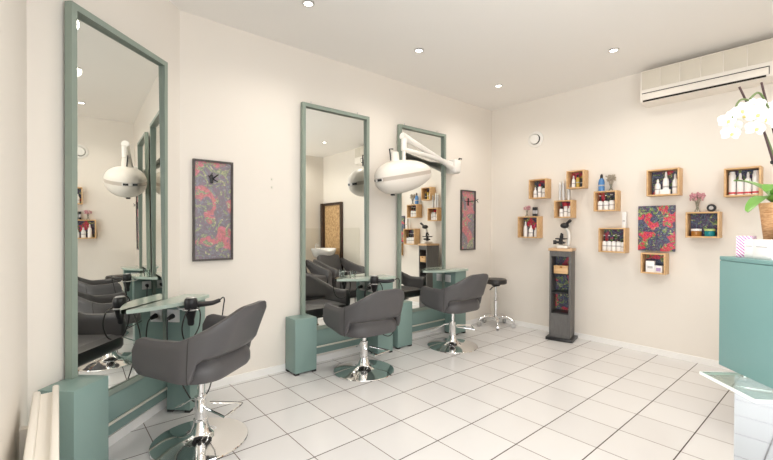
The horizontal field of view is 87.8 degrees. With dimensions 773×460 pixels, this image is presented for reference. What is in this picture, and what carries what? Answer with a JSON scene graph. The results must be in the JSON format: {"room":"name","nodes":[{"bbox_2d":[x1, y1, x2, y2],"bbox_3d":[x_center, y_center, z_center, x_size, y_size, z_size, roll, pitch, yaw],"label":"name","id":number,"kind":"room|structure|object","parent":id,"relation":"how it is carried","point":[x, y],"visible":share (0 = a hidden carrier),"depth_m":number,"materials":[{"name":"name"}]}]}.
{"room":"salon","nodes":[
{"label":"salon","id":0,"kind":"room"},
{"bbox_2d":[0,0,27,459],"bbox_3d":[-1.165,-0.172,1.156,0.100,2.718,1.369,0,1,-38],"label":"wall","id":1,"kind":"structure","parent":0,"point":[13,13],"depth_m":1.32,"materials":[{"name":"white paint"}]},
{"bbox_2d":[20,385,58,459],"bbox_3d":[-1.009,0.894,1.155,0.105,0.588,0.952,0,1,-39],"label":"panel radiator","id":2,"kind":"object","parent":1,"relation":"attached to","point":[39,440],"visible":1,"depth_m":1.26,"materials":[{"name":"white metal"}]},
{"bbox_2d":[34,392,51,459],"bbox_3d":[-0.996,0.631,1.163,0.033,0.010,0.950,0,1,-39],"label":"grille","id":3,"kind":"object","parent":2,"relation":"attached to","point":[42,402],"depth_m":1.28,"materials":[{"name":"white metal"}]},
{"bbox_2d":[27,0,179,422],"bbox_3d":[-1.552,-0.182,2.282,0.100,2.718,1.106,0,0,5],"label":"wall","id":4,"kind":"structure","parent":0,"point":[154,25],"depth_m":1.85,"materials":[{"name":"beige paint"}]},
{"bbox_2d":[64,0,167,435],"bbox_3d":[-1.470,0.006,2.247,0.061,2.168,0.715,0,0,5],"label":"wall mirror","id":5,"kind":"object","parent":4,"relation":"attached to","point":[116,88],"visible":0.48,"depth_m":2.17,"materials":[{"name":"grey paint"}]},
{"bbox_2d":[108,397,166,446],"bbox_3d":[-1.502,1.150,2.287,0.012,0.055,1.106,0,0,5],"label":"baseboard","id":6,"kind":"structure","parent":4,"relation":"attached to","point":[123,431],"depth_m":2.38,"materials":[{"name":"white"}]},
{"bbox_2d":[180,10,491,377],"bbox_3d":[-0.064,-0.189,4.083,3.870,2.718,0.100,0,1,-40],"label":"wall","id":7,"kind":"structure","parent":0,"point":[242,93],"depth_m":3.30,"materials":[{"name":"beige paint"}]},
{"bbox_2d":[192,158,232,261],"bbox_3d":[-1.272,-0.143,2.958,0.284,0.737,0.041,0,1,-40],"label":"framed panel","id":8,"kind":"object","parent":7,"relation":"attached to","point":[212,181],"visible":1,"depth_m":2.96,"materials":[{"name":"multicoloured fabric"}]},
{"bbox_2d":[300,102,369,353],"bbox_3d":[-0.453,-0.015,3.643,0.715,2.198,0.060,0,1,-40],"label":"wall mirror","id":9,"kind":"object","parent":7,"relation":"attached to","point":[334,164],"visible":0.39,"depth_m":3.61,"materials":[{"name":"grey paint"}]},
{"bbox_2d":[205,318,490,389],"bbox_3d":[-0.048,1.143,4.037,3.710,0.055,0.012,0,1,-40],"label":"baseboard","id":10,"kind":"structure","parent":7,"relation":"attached to","point":[282,367],"depth_m":3.33,"materials":[{"name":"white"}]},
{"bbox_2d":[374,132,461,195],"bbox_3d":[0.416,-0.636,4.122,1.358,0.615,0.382,0,1,-44],"label":"dryer","id":11,"kind":"object","parent":7,"relation":"attached to","point":[396,176],"visible":1,"depth_m":3.76,"materials":[{"name":"beige plastic"}]},
{"bbox_2d":[397,123,445,331],"bbox_3d":[0.389,-0.017,4.361,0.715,2.198,0.060,0,1,-40],"label":"wall mirror","id":12,"kind":"object","parent":7,"relation":"attached to","point":[421,211],"visible":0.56,"depth_m":4.37,"materials":[{"name":"grey paint"}]},
{"bbox_2d":[460,190,477,249],"bbox_3d":[1.016,-0.119,4.903,0.301,0.728,0.050,0,1,-40],"label":"framed panel","id":13,"kind":"object","parent":7,"relation":"attached to","point":[468,200],"visible":1,"depth_m":4.90,"materials":[{"name":"black plastic"}]},
{"bbox_2d":[462,191,473,248],"bbox_3d":[0.994,-0.120,4.909,0.248,0.700,0.008,0,1,-40],"label":"print","id":14,"kind":"object","parent":13,"relation":"attached to","point":[467,196],"depth_m":4.90},
{"bbox_2d":[109,320,734,459],"bbox_3d":[0.686,1.239,1.912,5.950,0.100,4.800,0,1,-40],"label":"floor","id":15,"kind":"structure","parent":0,"point":[522,394],"depth_m":2.67,"materials":[{"name":"white tile"}]},
{"bbox_2d":[38,374,108,459],"bbox_3d":[-1.442,0.943,1.857,0.174,0.476,0.196,0,0,5],"label":"cabinet","id":16,"kind":"object","parent":15,"relation":"on","point":[83,399],"visible":0.74,"depth_m":1.82,"materials":[{"name":"teal paint"}]},
{"bbox_2d":[126,294,208,412],"bbox_3d":[-1.290,0.811,2.501,0.275,0.731,0.552,0,0,5],"label":"base cabinet","id":17,"kind":"object","parent":15,"relation":"on","point":[176,394],"visible":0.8,"depth_m":2.58,"materials":[{"name":"teal paint"}]},
{"bbox_2d":[126,294,208,313],"bbox_3d":[-1.336,0.456,2.502,0.178,0.022,0.552,0,0,5],"label":"glass shelf","id":18,"kind":"object","parent":17,"relation":"attached to","point":[176,301],"depth_m":2.44,"materials":[{"name":"green"}]},
{"bbox_2d":[167,309,179,321],"bbox_3d":[-1.370,0.551,2.581,0.082,0.083,0.009,0,0,5],"label":"socket","id":19,"kind":"object","parent":17,"relation":"attached to","point":[176,312],"depth_m":2.58,"materials":[{"name":"white plastic"}]},
{"bbox_2d":[166,297,224,401],"bbox_3d":[-1.202,0.743,2.567,0.291,0.660,0.325,1,1,41],"label":"hair dryer","id":20,"kind":"object","parent":17,"relation":"attached to","point":[190,303],"visible":0.78,"depth_m":2.47,"materials":[{"name":"black plastic"}]},
{"bbox_2d":[132,301,266,459],"bbox_3d":[-0.997,0.788,2.240,0.596,0.783,0.595,0,0,12],"label":"salon chair","id":21,"kind":"object","parent":15,"relation":"on","point":[222,346],"visible":1,"depth_m":2.08,"materials":[{"name":"grey leather"},{"name":"chrome"}]},
{"bbox_2d":[286,314,316,375],"bbox_3d":[-0.712,0.948,3.345,0.196,0.450,0.174,0,1,-40],"label":"box","id":22,"kind":"object","parent":15,"relation":"on","point":[301,330],"visible":1,"depth_m":3.28,"materials":[{"name":"teal paint"}]},
{"bbox_2d":[323,289,404,381],"bbox_3d":[-0.159,0.816,3.317,0.595,0.718,0.596,0,1,-38],"label":"salon chair","id":23,"kind":"object","parent":15,"relation":"on","point":[377,313],"visible":1,"depth_m":3.16,"materials":[{"name":"grey"}]},
{"bbox_2d":[337,274,395,355],"bbox_3d":[-0.152,0.807,3.697,0.552,0.731,0.275,0,1,-40],"label":"base cabinet","id":24,"kind":"object","parent":15,"relation":"on","point":[386,342],"visible":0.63,"depth_m":3.79,"materials":[{"name":"teal paint"}]},
{"bbox_2d":[337,274,395,280],"bbox_3d":[-0.181,0.452,3.731,0.552,0.022,0.178,0,1,-40],"label":"glass shelf","id":25,"kind":"object","parent":24,"relation":"attached to","point":[386,277],"depth_m":3.72,"materials":[{"name":"green"}]},
{"bbox_2d":[364,275,399,335],"bbox_3d":[-0.036,0.695,3.683,0.337,0.572,0.291,0,0,-4],"label":"hair dryer","id":26,"kind":"object","parent":24,"relation":"attached to","point":[374,279],"visible":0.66,"depth_m":3.60,"materials":[{"name":"black plastic"}]},
{"bbox_2d":[393,300,411,348],"bbox_3d":[0.130,0.946,4.063,0.196,0.450,0.174,0,1,-40],"label":"box","id":27,"kind":"object","parent":15,"relation":"on","point":[402,336],"visible":0.59,"depth_m":3.99,"materials":[{"name":"teal paint"}]},
{"bbox_2d":[423,268,467,334],"bbox_3d":[0.660,0.805,4.452,0.552,0.731,0.178,0,1,-40],"label":"base cabinet","id":28,"kind":"object","parent":15,"relation":"on","point":[452,275],"visible":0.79,"depth_m":4.50,"materials":[{"name":"teal paint"}]},
{"bbox_2d":[423,268,467,272],"bbox_3d":[0.661,0.450,4.449,0.552,0.022,0.178,0,1,-40],"label":"glass shelf","id":29,"kind":"object","parent":28,"relation":"attached to","point":[447,270],"depth_m":4.45,"materials":[{"name":"green"}]},
{"bbox_2d":[445,274,450,281],"bbox_3d":[0.692,0.545,4.528,0.009,0.083,0.082,0,1,-40],"label":"socket","id":30,"kind":"object","parent":28,"relation":"attached to","point":[447,276],"depth_m":4.52,"materials":[{"name":"white plastic"}]},
{"bbox_2d":[420,273,488,353],"bbox_3d":[0.696,0.795,4.019,0.595,0.758,0.596,0,1,-40],"label":"salon chair","id":31,"kind":"object","parent":15,"relation":"on","point":[464,296],"visible":1,"depth_m":3.86,"materials":[{"name":"grey"}]},
{"bbox_2d":[477,278,515,329],"bbox_3d":[1.342,0.880,4.910,0.446,0.580,0.458,0,1,-40],"label":"stool","id":32,"kind":"object","parent":15,"relation":"on","point":[494,282],"visible":0.97,"depth_m":4.86,"materials":[{"name":"grey metal"}]},
{"bbox_2d":[545,247,577,342],"bbox_3d":[1.897,0.686,4.341,0.270,0.980,0.260,1,1,37],"label":"tower","id":33,"kind":"object","parent":15,"relation":"on","point":[561,286],"visible":0.99,"depth_m":4.31,"materials":[{"name":"black plastic"}]},
{"bbox_2d":[551,309,567,314],"bbox_3d":[1.897,0.886,4.344,0.173,0.012,0.180,1,1,37],"label":"shelf","id":34,"kind":"object","parent":33,"relation":"attached to","point":[553,311],"depth_m":4.33,"materials":[{"name":"black wood"}]},
{"bbox_2d":[551,290,568,293],"bbox_3d":[1.898,0.670,4.342,0.173,0.012,0.180,1,1,37],"label":"shelf","id":35,"kind":"object","parent":33,"relation":"attached to","point":[552,291],"depth_m":4.33,"materials":[{"name":"black wood"}]},
{"bbox_2d":[554,265,568,273],"bbox_3d":[1.874,0.422,4.293,0.144,0.084,0.098,1,1,37],"label":"wooden box","id":36,"kind":"object","parent":33,"relation":"on","point":[559,269],"visible":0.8,"depth_m":4.25,"materials":[{"name":"brown wood"}]},
{"bbox_2d":[553,219,571,248],"bbox_3d":[1.901,0.041,4.313,0.183,0.311,0.145,1,1,37],"label":"microscope","id":37,"kind":"object","parent":33,"relation":"on","point":[565,226],"visible":1,"depth_m":4.29,"materials":[{"name":"white plastic"}]},
{"bbox_2d":[556,256,568,309],"bbox_3d":[1.954,0.565,4.416,0.173,0.621,0.005,1,1,37],"label":"print","id":38,"kind":"object","parent":33,"relation":"on","point":[562,281],"depth_m":4.42},
{"bbox_2d":[700,256,772,459],"bbox_3d":[1.418,0.650,1.165,0.503,1.094,0.855,0,0,5],"label":"reception desk","id":39,"kind":"object","parent":15,"relation":"on","point":[746,284],"depth_m":1.47,"materials":[{"name":"teal paint"}]},
{"bbox_2d":[717,82,772,239],"bbox_3d":[1.401,-0.222,1.452,0.372,0.646,0.269,0,1,-40],"label":"potted orchid","id":40,"kind":"object","parent":39,"relation":"on","point":[749,110],"visible":1,"depth_m":1.44,"materials":[{"name":"white petal"},{"name":"wood"},{"name":"leaf"}]},
{"bbox_2d":[758,202,772,239],"bbox_3d":[1.449,0.001,1.470,0.132,0.200,0.132,0,1,-40],"label":"basket","id":41,"kind":"object","parent":40,"relation":"on","point":[765,209],"depth_m":1.47,"materials":[{"name":"wicker"}]},
{"bbox_2d":[736,236,756,256],"bbox_3d":[1.332,0.061,1.488,0.044,0.078,0.046,0,0,-28],"label":"carton","id":42,"kind":"object","parent":39,"relation":"on","point":[739,239],"visible":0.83,"depth_m":1.48,"materials":[{"name":"white"}]},
{"bbox_2d":[744,239,752,257],"bbox_3d":[1.319,0.067,1.445,0.031,0.066,0.038,0,0,-1],"label":"carton","id":43,"kind":"object","parent":39,"relation":"on","point":[748,243],"visible":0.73,"depth_m":1.45,"materials":[{"name":"white cardboard"}]},
{"bbox_2d":[753,239,772,259],"bbox_3d":[1.309,0.067,1.383,0.031,0.068,0.075,0,0,5],"label":"carton","id":44,"kind":"object","parent":39,"relation":"on","point":[762,248],"visible":1,"depth_m":1.38,"materials":[{"name":"white cardboard"}]},
{"bbox_2d":[169,0,772,110],"bbox_3d":[0.697,-1.579,1.892,5.950,0.100,4.800,0,1,-40],"label":"ceiling","id":45,"kind":"structure","parent":0,"point":[536,49],"depth_m":3.14,"materials":[{"name":"white paint"}]},
{"bbox_2d":[302,0,314,6],"bbox_3d":[-0.531,-1.535,2.724,0.084,0.009,0.084,0,1,-40],"label":"recessed light","id":46,"kind":"object","parent":45,"relation":"in","point":[308,3],"visible":1,"depth_m":2.72,"materials":[{"name":"silver metal"}]},
{"bbox_2d":[414,48,423,52],"bbox_3d":[0.278,-1.537,3.440,0.084,0.009,0.084,0,1,-40],"label":"recessed light","id":47,"kind":"object","parent":45,"relation":"in","point":[417,50],"visible":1,"depth_m":3.44,"materials":[{"name":"silver metal"}]},
{"bbox_2d":[608,48,618,52],"bbox_3d":[1.936,-1.530,3.421,0.084,0.009,0.084,0,1,-40],"label":"recessed light","id":48,"kind":"object","parent":45,"relation":"in","point":[612,50],"visible":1,"depth_m":3.42,"materials":[{"name":"silver metal"}]},
{"bbox_2d":[491,73,772,360],"bbox_3d":[2.765,-0.174,3.670,0.100,2.718,4.400,0,1,-40],"label":"wall","id":49,"kind":"structure","parent":0,"point":[604,128],"depth_m":4.04,"materials":[{"name":"beige paint"}]},
{"bbox_2d":[518,216,542,237],"bbox_3d":[1.699,-0.034,4.750,0.120,0.252,0.256,0,1,-40],"label":"crate","id":50,"kind":"object","parent":49,"relation":"attached to","point":[536,222],"visible":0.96,"depth_m":4.78,"materials":[{"name":"brown wood"}]},
{"bbox_2d":[523,221,527,236],"bbox_3d":[1.661,-0.012,4.796,0.046,0.181,0.046,0,0,-31],"label":"bottle","id":51,"kind":"object","parent":50,"relation":"on","point":[525,225],"visible":1,"depth_m":4.78,"materials":[{"name":"white plastic"}]},
{"bbox_2d":[523,206,530,214],"bbox_3d":[1.670,-0.226,4.779,0.084,0.132,0.065,0,0,27],"label":"flower vase","id":52,"kind":"object","parent":50,"relation":"on","point":[527,207],"visible":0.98,"depth_m":4.77,"materials":[{"name":"clear glass"}]},
{"bbox_2d":[524,218,536,236],"bbox_3d":[1.742,-0.034,4.787,0.005,0.226,0.230,0,1,-40],"label":"print","id":53,"kind":"object","parent":50,"relation":"on","point":[529,221],"depth_m":4.80},
{"bbox_2d":[529,225,532,236],"bbox_3d":[1.706,0.011,4.743,0.053,0.136,0.053,0,1,-41],"label":"bottle","id":54,"kind":"object","parent":50,"relation":"on","point":[530,228],"visible":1,"depth_m":4.72,"materials":[{"name":"white plastic"}]},
{"bbox_2d":[528,131,542,147],"bbox_3d":[1.755,-1.072,4.746,0.036,0.190,0.190,0,1,-40],"label":"air vent","id":55,"kind":"object","parent":49,"relation":"in","point":[535,139],"visible":1,"depth_m":4.73,"materials":[{"name":"white plastic"}]},
{"bbox_2d":[529,178,550,198],"bbox_3d":[1.778,-0.475,4.656,0.120,0.224,0.214,0,1,-40],"label":"crate","id":56,"kind":"object","parent":49,"relation":"attached to","point":[546,182],"visible":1,"depth_m":4.65,"materials":[{"name":"brown wood"}]},
{"bbox_2d":[533,187,536,197],"bbox_3d":[1.742,-0.438,4.700,0.044,0.123,0.044,0,1,-36],"label":"bottle","id":57,"kind":"object","parent":56,"relation":"on","point":[535,190],"visible":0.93,"depth_m":4.68,"materials":[{"name":"white plastic"}]},
{"bbox_2d":[538,184,541,196],"bbox_3d":[1.779,-0.455,4.657,0.044,0.158,0.044,0,0,-32],"label":"bottle","id":58,"kind":"object","parent":56,"relation":"on","point":[539,187],"visible":0.94,"depth_m":4.64,"materials":[{"name":"white plastic"}]},
{"bbox_2d":[535,181,544,196],"bbox_3d":[1.821,-0.475,4.693,0.005,0.198,0.188,0,1,-40],"label":"print","id":59,"kind":"object","parent":56,"relation":"on","point":[537,183],"depth_m":4.73},
{"bbox_2d":[542,186,544,196],"bbox_3d":[1.812,-0.441,4.618,0.042,0.131,0.042,0,1,-44],"label":"bottle","id":60,"kind":"object","parent":56,"relation":"on","point":[543,188],"visible":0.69,"depth_m":4.60,"materials":[{"name":"white plastic"}]},
{"bbox_2d":[554,200,576,217],"bbox_3d":[1.971,-0.230,4.430,0.120,0.193,0.195,0,1,-40],"label":"crate","id":61,"kind":"object","parent":49,"relation":"attached to","point":[559,203],"visible":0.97,"depth_m":4.42,"materials":[{"name":"brown wood"}]},
{"bbox_2d":[559,182,560,199],"bbox_3d":[1.934,-0.430,4.476,0.026,0.205,0.026,1,1,42],"label":"bottle","id":62,"kind":"object","parent":61,"relation":"on","point":[559,182],"visible":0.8,"depth_m":4.47,"materials":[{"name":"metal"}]},
{"bbox_2d":[559,207,562,216],"bbox_3d":[1.944,-0.202,4.464,0.042,0.110,0.042,0,0,-30],"label":"bottle","id":63,"kind":"object","parent":61,"relation":"on","point":[561,208],"visible":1,"depth_m":4.45,"materials":[{"name":"white plastic"}]},
{"bbox_2d":[562,181,564,199],"bbox_3d":[1.960,-0.434,4.445,0.032,0.215,0.032,0,0,-33],"label":"bottle","id":64,"kind":"object","parent":61,"relation":"on","point":[563,182],"visible":0.84,"depth_m":4.43,"materials":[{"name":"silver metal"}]},
{"bbox_2d":[560,202,569,216],"bbox_3d":[2.014,-0.230,4.467,0.005,0.167,0.169,0,1,-40],"label":"print","id":65,"kind":"object","parent":61,"relation":"on","point":[561,203],"depth_m":4.50},
{"bbox_2d":[564,203,567,216],"bbox_3d":[1.976,-0.220,4.426,0.042,0.147,0.042,0,1,-41],"label":"bottle","id":66,"kind":"object","parent":61,"relation":"on","point":[565,204],"visible":1,"depth_m":4.41,"materials":[{"name":"white plastic"}]},
{"bbox_2d":[567,189,569,199],"bbox_3d":[1.998,-0.424,4.399,0.030,0.195,0.030,0,1,-42],"label":"bottle","id":67,"kind":"object","parent":61,"relation":"on","point":[568,190],"visible":0.7,"depth_m":4.39,"materials":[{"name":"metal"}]},
{"bbox_2d":[566,169,588,189],"bbox_3d":[2.058,-0.541,4.328,0.120,0.192,0.185,0,1,-40],"label":"crate","id":68,"kind":"object","parent":49,"relation":"attached to","point":[584,173],"visible":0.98,"depth_m":4.31,"materials":[{"name":"brown wood"}]},
{"bbox_2d":[572,176,575,186],"bbox_3d":[2.032,-0.524,4.360,0.040,0.130,0.040,0,1,-39],"label":"bottle","id":69,"kind":"object","parent":68,"relation":"on","point":[573,179],"visible":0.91,"depth_m":4.35,"materials":[{"name":"white plastic"}]},
{"bbox_2d":[572,172,581,180],"bbox_3d":[2.100,-0.541,4.365,0.005,0.166,0.159,0,1,-40],"label":"print","id":70,"kind":"object","parent":68,"relation":"on","point":[578,173],"depth_m":4.39},
{"bbox_2d":[576,175,579,186],"bbox_3d":[2.062,-0.527,4.325,0.036,0.136,0.036,0,0,-31],"label":"bottle","id":71,"kind":"object","parent":68,"relation":"on","point":[578,177],"visible":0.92,"depth_m":4.31,"materials":[{"name":"yellow plastic"}]},
{"bbox_2d":[593,190,620,211],"bbox_3d":[2.252,-0.294,4.100,0.120,0.206,0.217,0,1,-40],"label":"crate","id":72,"kind":"object","parent":49,"relation":"attached to","point":[616,193],"visible":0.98,"depth_m":4.11,"materials":[{"name":"brown wood"}]},
{"bbox_2d":[598,195,602,209],"bbox_3d":[2.210,-0.281,4.150,0.053,0.153,0.051,0,1,-39],"label":"bottle","id":73,"kind":"object","parent":72,"relation":"on","point":[600,203],"visible":0.93,"depth_m":4.13,"materials":[{"name":"white plastic"}]},
{"bbox_2d":[598,174,604,190],"bbox_3d":[2.218,-0.487,4.142,0.061,0.178,0.061,0,1,-44],"label":"bottle","id":74,"kind":"object","parent":72,"relation":"on","point":[601,183],"visible":0.94,"depth_m":4.12,"materials":[{"name":"blue plastic"}]},
{"bbox_2d":[603,195,608,209],"bbox_3d":[2.247,-0.281,4.107,0.051,0.153,0.053,1,1,42],"label":"bottle","id":75,"kind":"object","parent":72,"relation":"on","point":[605,203],"visible":0.96,"depth_m":4.09,"materials":[{"name":"white plastic"}]},
{"bbox_2d":[599,192,614,201],"bbox_3d":[2.295,-0.294,4.137,0.005,0.180,0.191,0,1,-40],"label":"print","id":76,"kind":"object","parent":72,"relation":"on","point":[602,194],"depth_m":4.15},
{"bbox_2d":[605,174,615,189],"bbox_3d":[2.277,-0.481,4.075,0.094,0.169,0.077,0,0,23],"label":"flower vase","id":77,"kind":"object","parent":72,"relation":"on","point":[611,178],"visible":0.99,"depth_m":4.06,"materials":[{"name":"clear glass"}]},
{"bbox_2d":[609,194,614,209],"bbox_3d":[2.283,-0.284,4.064,0.053,0.160,0.051,0,0,-32],"label":"bottle","id":78,"kind":"object","parent":72,"relation":"on","point":[611,202],"visible":1,"depth_m":4.05,"materials":[{"name":"white plastic"}]},
{"bbox_2d":[491,318,729,369],"bbox_3d":[2.458,1.154,3.947,0.012,0.055,3.400,0,1,-40],"label":"baseboard","id":79,"kind":"structure","parent":49,"relation":"attached to","point":[695,359],"depth_m":3.94,"materials":[{"name":"white"}]},
{"bbox_2d":[598,228,628,252],"bbox_3d":[2.293,0.102,4.053,0.120,0.247,0.248,0,1,-40],"label":"crate","id":80,"kind":"object","parent":49,"relation":"attached to","point":[623,232],"visible":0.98,"depth_m":4.08,"materials":[{"name":"brown wood"}]},
{"bbox_2d":[602,235,606,250],"bbox_3d":[2.237,0.131,4.120,0.044,0.161,0.042,0,1,-34],"label":"bottle","id":81,"kind":"object","parent":80,"relation":"on","point":[604,243],"visible":1,"depth_m":4.11,"materials":[{"name":"white plastic"}]},
{"bbox_2d":[607,235,611,250],"bbox_3d":[2.266,0.131,4.086,0.044,0.161,0.042,0,1,-43],"label":"bottle","id":82,"kind":"object","parent":80,"relation":"on","point":[609,243],"visible":1,"depth_m":4.07,"materials":[{"name":"white plastic"}]},
{"bbox_2d":[611,235,615,250],"bbox_3d":[2.295,0.132,4.051,0.042,0.161,0.044,1,1,39],"label":"bottle","id":83,"kind":"object","parent":80,"relation":"on","point":[613,245],"visible":0.97,"depth_m":4.04,"materials":[{"name":"white plastic"}]},
{"bbox_2d":[604,229,623,247],"bbox_3d":[2.336,0.102,4.090,0.005,0.221,0.222,0,1,-40],"label":"print","id":84,"kind":"object","parent":80,"relation":"on","point":[611,232],"depth_m":4.10},
{"bbox_2d":[616,235,620,250],"bbox_3d":[2.324,0.132,4.018,0.044,0.161,0.042,0,1,-42],"label":"bottle","id":85,"kind":"object","parent":80,"relation":"on","point":[618,243],"visible":0.98,"depth_m":4.00,"materials":[{"name":"white plastic"}]},
{"bbox_2d":[622,212,626,227],"bbox_3d":[2.359,-0.100,3.977,0.041,0.158,0.036,0,1,-40],"label":"carton","id":86,"kind":"object","parent":80,"relation":"on","point":[624,214],"visible":1,"depth_m":3.96,"materials":[{"name":"white cardboard"}]},
{"bbox_2d":[640,252,668,274],"bbox_3d":[2.526,0.313,3.781,0.120,0.194,0.200,0,1,-40],"label":"crate","id":87,"kind":"object","parent":49,"relation":"attached to","point":[662,259],"visible":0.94,"depth_m":3.80,"materials":[{"name":"brown wood"}]},
{"bbox_2d":[646,260,655,271],"bbox_3d":[2.497,0.344,3.793,0.070,0.105,0.061,1,1,44],"label":"carton","id":88,"kind":"object","parent":87,"relation":"on","point":[650,265],"visible":0.9,"depth_m":3.77,"materials":[{"name":"white cardboard"}]},
{"bbox_2d":[646,254,663,265],"bbox_3d":[2.569,0.313,3.817,0.005,0.168,0.174,0,1,-40],"label":"print","id":89,"kind":"object","parent":87,"relation":"on","point":[659,259],"depth_m":3.82},
{"bbox_2d":[655,265,663,272],"bbox_3d":[2.542,0.364,3.740,0.051,0.065,0.060,0,1,-38],"label":"carton","id":90,"kind":"object","parent":87,"relation":"on","point":[658,268],"visible":0.94,"depth_m":3.72,"materials":[{"name":"white"}]},
{"bbox_2d":[638,205,675,251],"bbox_3d":[2.561,-0.015,3.810,0.028,0.428,0.300,0,1,-40],"label":"flower canvas","id":91,"kind":"object","parent":49,"relation":"attached to","point":[656,224],"visible":1,"depth_m":3.79},
{"bbox_2d":[646,167,682,196],"bbox_3d":[2.575,-0.439,3.721,0.120,0.246,0.256,0,1,-40],"label":"crate","id":92,"kind":"object","parent":49,"relation":"attached to","point":[652,176],"visible":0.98,"depth_m":3.74,"materials":[{"name":"brown wood"}]},
{"bbox_2d":[655,179,660,194],"bbox_3d":[2.542,-0.402,3.761,0.049,0.145,0.049,1,1,39],"label":"bottle","id":93,"kind":"object","parent":92,"relation":"on","point":[657,185],"visible":0.86,"depth_m":3.75,"materials":[{"name":"white plastic"}]},
{"bbox_2d":[652,170,676,194],"bbox_3d":[2.618,-0.439,3.758,0.005,0.220,0.230,0,1,-40],"label":"print","id":94,"kind":"object","parent":92,"relation":"on","point":[670,174],"depth_m":3.78},
{"bbox_2d":[660,189,670,193],"bbox_3d":[2.562,-0.351,3.689,0.030,0.045,0.075,0,1,-40],"label":"carton","id":95,"kind":"object","parent":92,"relation":"on","point":[662,191],"visible":0.91,"depth_m":3.67,"materials":[{"name":"white cardboard"}]},
{"bbox_2d":[663,172,668,188],"bbox_3d":[2.584,-0.433,3.712,0.051,0.209,0.051,0,0,-30],"label":"bottle","id":96,"kind":"object","parent":92,"relation":"in","point":[665,180],"visible":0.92,"depth_m":3.69,"materials":[{"name":"white plastic"}]},
{"bbox_2d":[672,174,676,193],"bbox_3d":[2.631,-0.421,3.658,0.044,0.185,0.044,1,1,41],"label":"bottle","id":97,"kind":"object","parent":92,"relation":"on","point":[674,183],"visible":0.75,"depth_m":3.65,"materials":[{"name":"white plastic"}]},
{"bbox_2d":[685,211,721,237],"bbox_3d":[2.765,-0.045,3.500,0.120,0.225,0.234,0,1,-40],"label":"crate","id":98,"kind":"object","parent":49,"relation":"attached to","point":[694,220],"visible":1,"depth_m":3.52,"materials":[{"name":"brown wood"}]},
{"bbox_2d":[691,229,701,235],"bbox_3d":[2.726,0.021,3.532,0.078,0.065,0.078,0,1,-40],"label":"jar","id":99,"kind":"object","parent":98,"relation":"on","point":[694,232],"visible":0.91,"depth_m":3.50,"materials":[{"name":"brown plastic"}]},
{"bbox_2d":[689,192,705,211],"bbox_3d":[2.733,-0.247,3.534,0.100,0.179,0.118,0,1,-40],"label":"flower vase","id":100,"kind":"object","parent":98,"relation":"on","point":[693,197],"visible":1,"depth_m":3.53,"materials":[{"name":"clear glass"}]},
{"bbox_2d":[691,213,716,235],"bbox_3d":[2.808,-0.045,3.536,0.005,0.199,0.208,0,1,-40],"label":"print","id":101,"kind":"object","parent":98,"relation":"on","point":[709,220],"depth_m":3.54},
{"bbox_2d":[704,229,715,235],"bbox_3d":[2.787,0.022,3.460,0.078,0.065,0.078,0,1,-40],"label":"jar","id":102,"kind":"object","parent":98,"relation":"on","point":[707,232],"visible":0.95,"depth_m":3.43,"materials":[{"name":"teal plastic"}]},
{"bbox_2d":[706,204,716,211],"bbox_3d":[2.800,-0.190,3.458,0.026,0.066,0.066,0,1,-40],"label":"round tin","id":103,"kind":"object","parent":98,"relation":"on","point":[711,207],"visible":1,"depth_m":3.45,"materials":[{"name":"black metal"}]},
{"bbox_2d":[640,38,772,107],"bbox_3d":[2.790,-1.328,3.413,0.190,0.305,1.060,0,1,-40],"label":"air conditioner","id":104,"kind":"object","parent":49,"relation":"attached to","point":[749,65],"visible":1,"depth_m":3.37,"materials":[{"name":"white plastic"}]},
{"bbox_2d":[724,166,762,197],"bbox_3d":[2.933,-0.393,3.301,0.120,0.237,0.229,0,1,-40],"label":"crate","id":105,"kind":"object","parent":49,"relation":"attached to","point":[743,170],"visible":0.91,"depth_m":3.31,"materials":[{"name":"brown wood"}]},
{"bbox_2d":[728,172,735,194],"bbox_3d":[2.889,-0.386,3.354,0.048,0.196,0.048,0,1,-36],"label":"bottle","id":106,"kind":"object","parent":105,"relation":"on","point":[732,184],"visible":0.89,"depth_m":3.34,"materials":[{"name":"white plastic"}]},
{"bbox_2d":[737,173,743,194],"bbox_3d":[2.922,-0.379,3.316,0.046,0.182,0.046,0,0,-32],"label":"bottle","id":107,"kind":"object","parent":105,"relation":"on","point":[740,185],"visible":0.87,"depth_m":3.30,"materials":[{"name":"white plastic"}]},
{"bbox_2d":[728,169,758,194],"bbox_3d":[2.976,-0.393,3.338,0.005,0.211,0.203,0,1,-40],"label":"print","id":108,"kind":"object","parent":105,"relation":"on","point":[744,172],"depth_m":3.35},
{"bbox_2d":[744,172,751,194],"bbox_3d":[2.953,-0.380,3.279,0.046,0.186,0.046,0,0,-32],"label":"bottle","id":109,"kind":"object","parent":105,"relation":"on","point":[747,186],"visible":0.86,"depth_m":3.27,"materials":[{"name":"white plastic"}]},
{"bbox_2d":[752,170,758,193],"bbox_3d":[2.985,-0.384,3.243,0.046,0.194,0.046,0,1,-36],"label":"bottle","id":110,"kind":"object","parent":105,"relation":"on","point":[755,176],"visible":0.73,"depth_m":3.23,"materials":[{"name":"white plastic"}]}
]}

